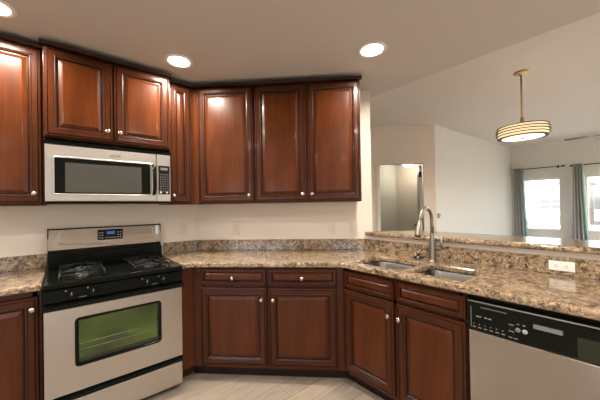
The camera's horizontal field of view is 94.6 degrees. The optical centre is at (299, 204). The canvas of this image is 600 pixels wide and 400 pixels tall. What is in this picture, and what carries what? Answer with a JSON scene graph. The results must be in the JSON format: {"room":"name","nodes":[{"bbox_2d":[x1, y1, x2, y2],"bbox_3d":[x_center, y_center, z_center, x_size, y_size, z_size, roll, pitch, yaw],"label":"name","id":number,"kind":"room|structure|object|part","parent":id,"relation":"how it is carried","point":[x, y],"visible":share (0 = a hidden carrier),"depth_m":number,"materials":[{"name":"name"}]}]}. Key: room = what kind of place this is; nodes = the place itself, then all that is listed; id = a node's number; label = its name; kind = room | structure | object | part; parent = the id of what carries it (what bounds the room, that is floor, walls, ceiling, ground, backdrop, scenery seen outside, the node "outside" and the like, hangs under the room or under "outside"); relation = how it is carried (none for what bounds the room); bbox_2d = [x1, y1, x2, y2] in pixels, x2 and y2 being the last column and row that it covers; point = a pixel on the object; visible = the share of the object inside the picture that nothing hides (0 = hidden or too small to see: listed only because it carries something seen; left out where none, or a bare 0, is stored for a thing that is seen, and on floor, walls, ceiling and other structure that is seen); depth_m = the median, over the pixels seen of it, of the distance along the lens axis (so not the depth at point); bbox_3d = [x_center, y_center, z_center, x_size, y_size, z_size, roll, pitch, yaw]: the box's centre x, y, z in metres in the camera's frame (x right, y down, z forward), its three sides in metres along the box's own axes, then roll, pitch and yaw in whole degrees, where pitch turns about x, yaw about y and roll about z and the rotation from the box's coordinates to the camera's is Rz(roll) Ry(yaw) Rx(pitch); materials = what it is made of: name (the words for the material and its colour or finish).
{"room":"kitchen","nodes":[
{"label":"kitchen","id":0,"kind":"room"},
{"bbox_2d":[0,204,195,270],"bbox_3d":[-2.987,0.070,1.257,5.068,2.650,0.140,-1,-1,-40],"label":"wall","id":1,"kind":"structure","parent":0,"point":[23,229],"depth_m":2.19,"materials":[{"name":"beige paint"}]},
{"bbox_2d":[0,33,46,205],"bbox_3d":[-2.142,-0.513,1.644,0.920,1.049,0.375,-1,-1,-40],"label":"upper cabinet","id":2,"kind":"object","parent":1,"relation":"attached to","point":[22,174],"visible":0.95,"depth_m":1.76,"materials":[{"name":"brown wood"}]},
{"bbox_3d":[-2.049,-1.031,1.526,0.919,0.020,0.049,-1,-1,-40],"label":"crown moulding","id":3,"kind":"part","parent":2,"relation":"part of","materials":[{"name":"brown wood"}]},
{"bbox_2d":[0,253,46,272],"bbox_3d":[-2.271,0.420,1.749,0.991,0.102,0.020,-1,-1,-40],"label":"backsplash","id":4,"kind":"structure","parent":1,"relation":"attached to","point":[14,263],"depth_m":1.98,"materials":[{"name":"stone"}]},
{"bbox_2d":[38,38,171,150],"bbox_3d":[-1.477,-0.741,2.157,0.792,0.609,0.460,-1,-1,-40],"label":"upper cabinet","id":5,"kind":"object","parent":1,"relation":"attached to","point":[90,97],"visible":0.98,"depth_m":1.97,"materials":[{"name":"brown wood"}]},
{"bbox_3d":[-1.500,-0.735,1.891,0.365,0.579,0.022,-1,-1,-40],"label":"door","id":6,"kind":"part","parent":5,"relation":"part of","materials":[{"name":"brown wood"}]},
{"bbox_3d":[-1.352,-1.039,2.006,0.792,0.020,0.049,-1,-1,-40],"label":"crown moulding","id":7,"kind":"part","parent":5,"relation":"part of","materials":[{"name":"brown wood"}]},
{"bbox_2d":[44,138,170,204],"bbox_3d":[-1.468,-0.219,2.161,0.766,0.428,0.446,-1,-1,-40],"label":"microwave oven","id":8,"kind":"object","parent":5,"relation":"attached to","point":[76,172],"visible":1,"depth_m":1.99,"materials":[{"name":"silver metal"}]},
{"bbox_3d":[-1.145,-0.197,2.177,0.029,0.251,0.054,-1,-1,-40],"label":"handle","id":9,"kind":"part","parent":8,"relation":"part of","materials":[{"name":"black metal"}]},
{"bbox_3d":[-1.113,-0.216,2.253,0.103,0.380,0.026,-1,-1,-40],"label":"control panel","id":10,"kind":"part","parent":8,"relation":"part of","materials":[{"name":"silver metal"}]},
{"bbox_3d":[-1.212,-0.738,2.135,0.376,0.579,0.022,-1,-1,-40],"label":"door","id":11,"kind":"part","parent":5,"relation":"part of","materials":[{"name":"brown wood"}]},
{"bbox_2d":[159,79,194,204],"bbox_3d":[-1.093,-0.525,2.534,0.289,1.049,0.375,-1,-1,-40],"label":"upper cabinet","id":12,"kind":"object","parent":1,"relation":"attached to","point":[181,115],"visible":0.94,"depth_m":2.39,"materials":[{"name":"brown wood"}]},
{"bbox_3d":[-1.035,-0.519,2.393,0.183,1.019,0.022,-1,-1,-40],"label":"door","id":13,"kind":"part","parent":12,"relation":"part of","materials":[{"name":"brown wood"}]},
{"bbox_3d":[-1.030,-1.042,2.390,0.209,0.020,0.049,-1,-1,-40],"label":"crown moulding","id":14,"kind":"part","parent":12,"relation":"part of","materials":[{"name":"brown wood"}]},
{"bbox_2d":[180,222,186,233],"bbox_3d":[-1.143,0.233,2.718,0.070,0.115,0.009,-1,-1,-40],"label":"wall outlet","id":15,"kind":"object","parent":1,"relation":"attached to","point":[183,226],"visible":1,"depth_m":2.71,"materials":[{"name":"beige plastic"}]},
{"bbox_2d":[141,366,383,399],"bbox_3d":[0.765,1.390,2.518,12.800,0.100,10.100,-1,-1,-40],"label":"floor","id":16,"kind":"structure","parent":0,"point":[195,386],"depth_m":2.03,"materials":[{"name":"beige wood"}]},
{"bbox_2d":[0,273,46,399],"bbox_3d":[-2.052,0.943,1.501,0.985,0.874,0.659,-1,-1,-40],"label":"base cabinet","id":17,"kind":"object","parent":16,"relation":"on","point":[21,315],"visible":0.91,"depth_m":1.55,"materials":[{"name":"brown wood"}]},
{"bbox_3d":[-1.682,0.890,1.439,0.476,0.723,0.022,-1,-1,-40],"label":"door","id":18,"kind":"part","parent":17,"relation":"part of","materials":[{"name":"brown wood"}]},
{"bbox_2d":[0,253,46,296],"bbox_3d":[-2.069,0.434,1.511,0.991,0.140,0.643,-1,-1,-40],"label":"countertop","id":19,"kind":"structure","parent":17,"relation":"on","point":[25,273],"depth_m":1.86,"materials":[{"name":"stone"}]},
{"bbox_3d":[-1.510,0.593,1.557,0.032,0.032,0.033,-1,-1,-40],"label":"knob","id":20,"kind":"part","parent":17,"relation":"part of","materials":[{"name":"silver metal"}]},
{"bbox_2d":[42,223,183,399],"bbox_3d":[-1.371,0.771,2.057,0.767,1.203,0.694,-1,-1,-40],"label":"gas stove","id":21,"kind":"object","parent":16,"relation":"on","point":[112,303],"visible":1,"depth_m":1.86,"materials":[{"name":"silver metal"}]},
{"bbox_3d":[-1.357,0.538,1.644,0.044,0.044,0.035,-1,-1,-40],"label":"knob","id":22,"kind":"part","parent":21,"relation":"part of","materials":[{"name":"black plastic"}]},
{"bbox_3d":[-1.278,0.537,1.711,0.044,0.044,0.035,-1,-1,-40],"label":"knob","id":23,"kind":"part","parent":21,"relation":"part of","materials":[{"name":"black plastic"}]},
{"bbox_3d":[-1.583,0.261,2.301,0.764,0.170,0.064,-1,-1,-40],"label":"control display panel","id":24,"kind":"part","parent":21,"relation":"part of","materials":[{"name":"silver metal"}]},
{"bbox_3d":[-1.565,0.244,2.284,0.174,0.084,0.016,-1,-1,-40],"label":"display panel","id":25,"kind":"part","parent":21,"relation":"part of","materials":[{"name":"black plastic"}]},
{"bbox_2d":[42,254,182,290],"bbox_3d":[-1.357,0.459,2.037,0.764,0.066,0.615,-1,-1,-40],"label":"cooktop","id":26,"kind":"object","parent":21,"relation":"in","point":[62,275],"depth_m":1.94,"materials":[{"name":"black metal"}]},
{"bbox_3d":[-1.193,0.532,1.844,0.764,0.087,0.068,-1,-1,-40],"label":"control panel","id":27,"kind":"part","parent":21,"relation":"part of","materials":[{"name":"black metal"}]},
{"bbox_3d":[-1.181,0.869,1.834,0.758,0.506,0.032,-1,-1,-40],"label":"door","id":28,"kind":"part","parent":21,"relation":"part of","materials":[{"name":"silver metal"}]},
{"bbox_3d":[-1.169,0.596,1.816,0.762,0.037,0.060,-1,-1,-40],"label":"handle","id":29,"kind":"part","parent":21,"relation":"part of","materials":[{"name":"black metal"}]},
{"bbox_3d":[-1.174,1.149,1.830,0.758,0.038,0.040,-1,-1,-40],"label":"handle","id":30,"kind":"part","parent":21,"relation":"part of","materials":[{"name":"black metal"}]},
{"bbox_3d":[-1.186,0.822,1.835,0.434,0.238,0.001,-1,-1,-40],"label":"glass","id":31,"kind":"part","parent":21,"relation":"part of","materials":[{"name":"green glass"}]},
{"bbox_3d":[-1.174,1.250,1.832,0.756,0.163,0.033,-1,-1,-40],"label":"drawer","id":32,"kind":"part","parent":21,"relation":"part of","materials":[{"name":"silver metal"}]},
{"bbox_3d":[-1.052,0.535,1.903,0.044,0.044,0.035,-1,-1,-40],"label":"knob","id":33,"kind":"part","parent":21,"relation":"part of","materials":[{"name":"black plastic"}]},
{"bbox_3d":[-0.974,0.534,1.969,0.044,0.044,0.035,-1,-1,-40],"label":"knob","id":34,"kind":"part","parent":21,"relation":"part of","materials":[{"name":"black plastic"}]},
{"bbox_2d":[182,268,193,376],"bbox_3d":[-1.068,0.932,2.370,0.091,0.874,0.606,-1,-1,-40],"label":"filler panel","id":35,"kind":"object","parent":16,"relation":"on","point":[187,279],"visible":0.4,"depth_m":2.14,"materials":[{"name":"brown wood"}]},
{"bbox_2d":[192,267,347,377],"bbox_3d":[-0.233,0.918,2.396,1.228,0.874,0.659,-1,0,5],"label":"base cabinet","id":36,"kind":"object","parent":16,"relation":"on","point":[247,321],"visible":0.98,"depth_m":2.11,"materials":[{"name":"brown wood"}]},
{"bbox_3d":[-0.515,0.557,2.133,0.522,0.128,0.022,-1,0,5],"label":"drawer","id":37,"kind":"part","parent":36,"relation":"part of","materials":[{"name":"brown wood"}]},
{"bbox_3d":[-0.509,0.936,2.130,0.522,0.598,0.022,-1,0,5],"label":"door","id":38,"kind":"part","parent":36,"relation":"part of","materials":[{"name":"brown wood"}]},
{"bbox_3d":[0.016,0.547,2.089,0.519,0.128,0.022,-1,0,5],"label":"drawer","id":39,"kind":"part","parent":36,"relation":"part of","materials":[{"name":"brown wood"}]},
{"bbox_3d":[0.023,0.926,2.086,0.519,0.598,0.022,-1,0,5],"label":"door","id":40,"kind":"part","parent":36,"relation":"part of","materials":[{"name":"brown wood"}]},
{"bbox_2d":[162,239,599,320],"bbox_3d":[0.312,0.398,2.131,3.266,0.140,1.225,-1,0,28],"label":"countertop","id":41,"kind":"structure","parent":36,"relation":"on","point":[517,278],"depth_m":1.91,"materials":[{"name":"stone"}]},
{"bbox_2d":[414,253,424,258],"bbox_3d":[0.934,0.400,2.177,0.075,0.038,0.071,-1,0,4],"label":"stopper","id":42,"kind":"object","parent":41,"relation":"on","point":[418,256],"visible":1,"depth_m":2.16,"materials":[{"name":"silver rubber"}]},
{"bbox_2d":[367,261,474,280],"bbox_3d":[0.774,0.556,1.887,0.364,0.193,0.770,-1,-1,-40],"label":"sink","id":43,"kind":"object","parent":41,"relation":"in","point":[438,273],"visible":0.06,"depth_m":1.92,"materials":[{"name":"silver metal"}]},
{"bbox_3d":[0.656,0.560,2.027,0.364,0.193,0.405,-1,-1,-40],"label":"bowl","id":44,"kind":"part","parent":43,"relation":"part of","materials":[{"name":"silver metal"}]},
{"bbox_3d":[0.912,0.553,1.724,0.364,0.193,0.342,-1,-1,-40],"label":"bowl","id":45,"kind":"part","parent":43,"relation":"part of","materials":[{"name":"silver metal"}]},
{"bbox_2d":[414,206,442,261],"bbox_3d":[0.905,0.215,1.946,0.268,0.405,0.106,-1,-1,-40],"label":"kitchen faucet","id":46,"kind":"object","parent":41,"relation":"on","point":[418,232],"visible":1,"depth_m":2.00,"materials":[{"name":"silver metal"}]},
{"bbox_3d":[0.899,0.121,1.972,0.205,0.215,0.025,-1,-1,-40],"label":"spout","id":47,"kind":"part","parent":46,"relation":"part of","materials":[{"name":"silver metal"}]},
{"bbox_3d":[0.999,0.281,1.992,0.026,0.100,0.058,-1,-1,-35],"label":"handle","id":48,"kind":"part","parent":46,"relation":"part of","materials":[{"name":"silver metal"}]},
{"bbox_2d":[342,261,474,399],"bbox_3d":[0.800,0.897,1.940,0.659,0.874,0.875,-1,-1,-40],"label":"base cabinet","id":49,"kind":"object","parent":16,"relation":"on","point":[404,340],"visible":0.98,"depth_m":1.68,"materials":[{"name":"brown wood"}]},
{"bbox_3d":[0.458,0.545,1.895,0.022,0.124,0.406,-1,-1,-40],"label":"drawer","id":50,"kind":"part","parent":49,"relation":"part of","materials":[{"name":"brown wood"}]},
{"bbox_3d":[0.465,0.918,1.892,0.022,0.600,0.406,-1,-1,-40],"label":"door","id":51,"kind":"part","parent":49,"relation":"part of","materials":[{"name":"brown wood"}]},
{"bbox_3d":[0.728,0.538,1.577,0.022,0.124,0.395,-1,-1,-40],"label":"drawer","id":52,"kind":"part","parent":49,"relation":"part of","materials":[{"name":"brown wood"}]},
{"bbox_3d":[0.734,0.911,1.574,0.022,0.600,0.395,-1,-1,-40],"label":"door","id":53,"kind":"part","parent":49,"relation":"part of","materials":[{"name":"brown wood"}]},
{"bbox_2d":[467,294,599,399],"bbox_3d":[1.289,0.891,1.378,0.628,0.861,0.598,-1,-1,-40],"label":"dishwasher","id":54,"kind":"object","parent":16,"relation":"on","point":[517,351],"visible":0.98,"depth_m":1.23,"materials":[{"name":"silver metal"}]},
{"bbox_3d":[1.059,0.546,1.191,0.033,0.154,0.598,-1,-1,-40],"label":"control panel","id":55,"kind":"part","parent":54,"relation":"part of","materials":[{"name":"black plastic"}]},
{"bbox_3d":[1.047,0.480,1.182,0.007,0.007,0.594,-1,-1,-40],"label":"trim","id":56,"kind":"part","parent":54,"relation":"part of","materials":[{"name":"grey plastic"}]},
{"bbox_3d":[1.068,0.917,1.190,0.027,0.585,0.598,-1,-1,-40],"label":"door","id":57,"kind":"part","parent":54,"relation":"part of","materials":[{"name":"silver metal"}]},
{"bbox_3d":[1.176,0.572,1.032,0.004,0.084,0.198,-1,-1,-40],"label":"tinted panel","id":58,"kind":"part","parent":54,"relation":"part of","materials":[{"name":"green"}]},
{"bbox_2d":[196,90,371,239],"bbox_3d":[-0.175,0.033,2.802,1.752,2.650,0.141,-1,0,5],"label":"wall","id":59,"kind":"structure","parent":0,"point":[266,220],"depth_m":2.72,"materials":[{"name":"beige paint"}]},
{"bbox_2d":[192,81,262,204],"bbox_3d":[-0.712,-0.531,2.587,0.649,1.049,0.375,-1,0,5],"label":"upper cabinet","id":60,"kind":"object","parent":59,"relation":"attached to","point":[223,113],"visible":1,"depth_m":2.43,"materials":[{"name":"brown wood"}]},
{"bbox_3d":[-0.689,-1.047,2.429,0.559,0.020,0.049,-1,0,5],"label":"crown moulding","id":61,"kind":"part","parent":60,"relation":"part of","materials":[{"name":"brown wood"}]},
{"bbox_2d":[233,223,239,234],"bbox_3d":[-0.639,0.244,2.763,0.070,0.115,0.009,-1,0,5],"label":"wall outlet","id":62,"kind":"object","parent":59,"relation":"attached to","point":[236,227],"visible":1,"depth_m":2.76,"materials":[{"name":"beige plastic"}]},
{"bbox_2d":[252,75,361,203],"bbox_3d":[0.076,-0.545,2.522,0.932,1.049,0.375,-1,0,5],"label":"upper cabinet","id":63,"kind":"object","parent":59,"relation":"attached to","point":[307,137],"visible":1,"depth_m":2.37,"materials":[{"name":"brown wood"}]},
{"bbox_3d":[-0.170,-0.534,2.397,0.450,1.019,0.022,-1,0,5],"label":"door","id":64,"kind":"part","parent":63,"relation":"part of","materials":[{"name":"brown wood"}]},
{"bbox_3d":[0.054,-1.061,2.368,0.932,0.020,0.049,-1,0,5],"label":"crown moulding","id":65,"kind":"part","parent":63,"relation":"part of","materials":[{"name":"brown wood"}]},
{"bbox_3d":[0.284,-0.542,2.360,0.450,1.019,0.022,-1,0,5],"label":"door","id":66,"kind":"part","parent":63,"relation":"part of","materials":[{"name":"brown wood"}]},
{"bbox_2d":[329,222,336,233],"bbox_3d":[0.320,0.229,2.684,0.070,0.115,0.009,-1,0,5],"label":"wall outlet","id":67,"kind":"object","parent":59,"relation":"attached to","point":[332,225],"visible":1,"depth_m":2.68,"materials":[{"name":"beige plastic"}]},
{"bbox_2d":[351,222,357,233],"bbox_3d":[0.525,0.228,2.667,0.070,0.115,0.008,-1,0,4],"label":"light switch","id":68,"kind":"object","parent":59,"relation":"attached to","point":[354,225],"visible":1,"depth_m":2.66,"materials":[{"name":"beige plastic"}]},
{"bbox_2d":[164,239,599,279],"bbox_3d":[0.380,0.379,2.327,3.273,0.102,0.801,-1,0,23],"label":"backsplash","id":69,"kind":"structure","parent":59,"relation":"attached to","point":[584,268],"depth_m":2.29,"materials":[{"name":"stone"}]},
{"bbox_2d":[0,0,599,97],"bbox_3d":[-0.527,-1.253,-0.616,6.420,0.278,6.500,-1,-1,-40],"label":"ceiling","id":70,"kind":"structure","parent":0,"point":[226,41],"depth_m":1.76,"materials":[{"name":"paint"}]},
{"bbox_2d":[0,0,16,17],"bbox_3d":[-1.670,-1.074,1.493,0.204,0.008,0.204,-1,-1,-40],"label":"recessed light","id":71,"kind":"object","parent":70,"relation":"in","point":[6,10],"visible":1,"depth_m":1.53,"materials":[{"name":"white plastic"}]},
{"bbox_2d":[164,54,192,67],"bbox_3d":[-0.917,-1.082,2.096,0.204,0.008,0.204,-1,-1,-40],"label":"recessed light","id":72,"kind":"object","parent":70,"relation":"in","point":[175,60],"visible":1,"depth_m":2.08,"materials":[{"name":"white plastic"}]},
{"bbox_2d":[358,41,386,57],"bbox_3d":[0.517,-1.108,1.986,0.204,0.008,0.204,-1,-1,-40],"label":"recessed light","id":73,"kind":"object","parent":70,"relation":"in","point":[376,48],"visible":1,"depth_m":1.97,"materials":[{"name":"white plastic"}]},
{"bbox_2d":[380,165,396,230],"bbox_3d":[1.116,0.161,6.133,3.630,2.400,0.120,-1,-1,-40],"label":"wall","id":74,"kind":"structure","parent":0,"point":[388,201],"depth_m":7.01,"materials":[{"name":"paint"}]},
{"bbox_2d":[370,124,436,230],"bbox_3d":[1.125,0.029,4.660,2.229,2.660,0.120,-1,0,3],"label":"wall","id":75,"kind":"structure","parent":0,"point":[402,142],"depth_m":4.57,"materials":[{"name":"beige paint"}]},
{"bbox_2d":[376,160,427,230],"bbox_3d":[1.685,0.307,4.561,0.816,2.065,0.015,-1,0,3],"label":"trim","id":76,"kind":"structure","parent":75,"relation":"attached to","point":[378,163],"depth_m":4.56,"materials":[{"name":"beige paint"}]},
{"bbox_2d":[414,165,422,230],"bbox_3d":[2.151,0.329,5.046,0.111,1.988,0.774,-1,0,20],"label":"door","id":77,"kind":"structure","parent":75,"relation":"in","point":[419,170],"depth_m":4.74,"materials":[{"name":"white paint"}]},
{"bbox_2d":[396,164,423,230],"bbox_3d":[3.192,0.128,6.582,0.120,2.400,2.120,-1,-1,-40],"label":"wall","id":78,"kind":"structure","parent":0,"point":[406,177],"depth_m":7.03,"materials":[{"name":"beige paint"}]},
{"bbox_2d":[434,124,512,235],"bbox_3d":[3.615,-0.011,5.619,3.502,2.650,0.121,-1,-1,-36],"label":"wall","id":79,"kind":"structure","parent":0,"point":[474,174],"depth_m":5.33,"materials":[{"name":"paint"}]},
{"bbox_2d":[364,235,599,260],"bbox_3d":[1.031,0.805,1.799,0.726,1.050,1.838,-1,-1,-40],"label":"wall","id":80,"kind":"structure","parent":0,"point":[471,246],"depth_m":1.82,"materials":[{"name":"beige paint"}]},
{"bbox_2d":[365,230,599,254],"bbox_3d":[1.379,0.255,2.012,0.421,0.038,1.897,-1,-1,-40],"label":"bar ledge","id":81,"kind":"object","parent":80,"relation":"on","point":[524,242],"visible":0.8,"depth_m":1.84,"materials":[{"name":"stone"}]},
{"bbox_2d":[549,260,574,271],"bbox_3d":[1.498,0.352,1.584,0.009,0.055,0.111,-1,-1,-40],"label":"wall outlet","id":82,"kind":"object","parent":80,"relation":"attached to","point":[553,265],"visible":1,"depth_m":1.58,"materials":[{"name":"white plastic"}]},
{"bbox_2d":[553,263,559,267],"bbox_3d":[1.482,0.352,1.599,0.002,0.029,0.031,-1,-1,-40],"label":"socket","id":83,"kind":"object","parent":82,"relation":"attached to","point":[555,265],"depth_m":1.60,"materials":[{"name":"grey plastic"}]},
{"bbox_2d":[563,264,570,269],"bbox_3d":[1.510,0.352,1.566,0.002,0.029,0.031,-1,-1,-40],"label":"socket","id":84,"kind":"object","parent":82,"relation":"attached to","point":[565,266],"depth_m":1.56,"materials":[{"name":"grey plastic"}]},
{"bbox_2d":[370,13,599,147],"bbox_3d":[3.102,-1.375,4.690,5.980,0.080,9.900,-1,-1,-40],"label":"ceiling","id":85,"kind":"structure","parent":0,"point":[477,97],"depth_m":3.30,"materials":[{"name":"paint"}]},
{"bbox_2d":[495,69,551,142],"bbox_3d":[2.235,-0.995,2.787,0.444,0.676,0.444,-1,-1,-40],"label":"pendant lamp","id":86,"kind":"object","parent":85,"relation":"hanging from","point":[528,130],"visible":1,"depth_m":2.69,"materials":[{"name":"gold metal"}]},
{"bbox_3d":[2.234,-1.044,2.788,0.060,0.520,0.060,-1,-1,-40],"label":"rod","id":87,"kind":"part","parent":86,"relation":"part of","materials":[{"name":"gold metal"}]},
{"bbox_2d":[501,133,544,141],"bbox_3d":[2.240,-0.671,2.785,0.371,0.009,0.371,-1,0,27],"label":"diffuser","id":88,"kind":"object","parent":86,"relation":"attached to","point":[509,137],"depth_m":2.75,"materials":[{"name":"white glass"}]},
{"bbox_2d":[498,121,548,138],"bbox_3d":[2.239,-0.731,2.785,0.406,0.109,0.406,-1,-1,-40],"label":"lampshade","id":89,"kind":"object","parent":86,"relation":"attached to","point":[528,129],"depth_m":2.65,"materials":[{"name":"white"}]},
{"bbox_2d":[564,134,599,140],"bbox_3d":[4.984,-1.204,3.906,1.890,0.336,1.826,-1,-1,-40],"label":"ceiling fan","id":90,"kind":"object","parent":85,"relation":"hanging from","point":[599,134],"visible":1,"depth_m":4.39,"materials":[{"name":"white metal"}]},
{"bbox_2d":[511,137,599,240],"bbox_3d":[6.685,-0.070,4.814,0.160,2.650,5.100,-1,-1,-40],"label":"wall","id":91,"kind":"structure","parent":0,"point":[587,150],"depth_m":5.94,"materials":[{"name":"paint"}]},
{"bbox_2d":[524,177,561,230],"bbox_3d":[5.446,-0.008,6.234,0.135,1.160,0.660,-1,-1,-40],"label":"window","id":92,"kind":"structure","parent":91,"relation":"in","point":[559,178],"depth_m":6.06,"materials":[{"name":"white paint"}]},
{"bbox_3d":[5.433,0.563,6.210,0.075,0.018,0.660,-1,-1,-40],"label":"sill","id":93,"kind":"part","parent":92,"relation":"part of","materials":[{"name":"white paint"}]},
{"bbox_2d":[524,165,564,169],"bbox_3d":[5.335,-0.817,6.200,0.096,0.060,0.875,-1,-1,-40],"label":"curtain rod","id":94,"kind":"object","parent":91,"relation":"attached to","point":[557,166],"visible":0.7,"depth_m":6.04,"materials":[{"name":"black metal"}]},
{"bbox_2d":[513,168,528,236],"bbox_3d":[5.090,0.221,6.342,0.088,2.105,0.288,-1,-1,-40],"label":"curtain","id":95,"kind":"object","parent":94,"relation":"hanging from","point":[521,228],"visible":0.73,"depth_m":6.37,"materials":[{"name":"grey fabric"}]},
{"bbox_2d":[585,175,599,232],"bbox_3d":[6.109,-0.026,5.452,0.135,1.160,0.670,-1,-1,-40],"label":"window","id":96,"kind":"structure","parent":91,"relation":"in","point":[587,176],"depth_m":5.69,"materials":[{"name":"white paint"}]},
{"bbox_3d":[6.018,-0.822,5.393,0.096,0.060,1.080,-1,-1,-40],"label":"curtain rod","id":97,"kind":"object","parent":91,"relation":"attached to","visible":0},
{"bbox_2d":[572,163,589,239],"bbox_3d":[5.705,0.212,5.617,0.088,2.092,0.308,-1,-1,-40],"label":"curtain","id":98,"kind":"object","parent":97,"relation":"hanging from","point":[580,230],"visible":0.76,"depth_m":5.63,"materials":[{"name":"grey fabric"}]},
{"label":"outside","id":99,"kind":"structure","parent":0,"visible":0},
{"bbox_2d":[528,210,599,229],"bbox_3d":[37.678,1.473,31.894,81.300,0.100,120.000,-1,-1,-40],"label":"ground","id":100,"kind":"structure","parent":99,"point":[595,225],"depth_m":21.28,"materials":[{"name":"beige"}]},
{"bbox_2d":[527,218,534,227],"bbox_3d":[17.018,1.347,20.941,1.211,0.836,1.246,-1,-1,-40],"label":"shrub","id":101,"kind":"object","parent":100,"relation":"on","point":[530,223],"visible":0.34,"depth_m":20.56,"materials":[{"name":"beige plant"}]},
{"bbox_2d":[538,214,559,227],"bbox_3d":[18.364,1.176,20.126,1.580,1.027,1.632,-1,-1,-40],"label":"shrub","id":102,"kind":"object","parent":100,"relation":"on","point":[545,219],"visible":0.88,"depth_m":20.01,"materials":[{"name":"beige plant"}]},
{"bbox_2d":[525,178,596,225],"bbox_3d":[22.459,-0.145,24.540,8.400,3.549,5.000,-1,-1,-40],"label":"building","id":103,"kind":"structure","parent":100,"relation":"on","point":[542,197],"depth_m":22.13,"materials":[{"name":"white paint"}]}
]}

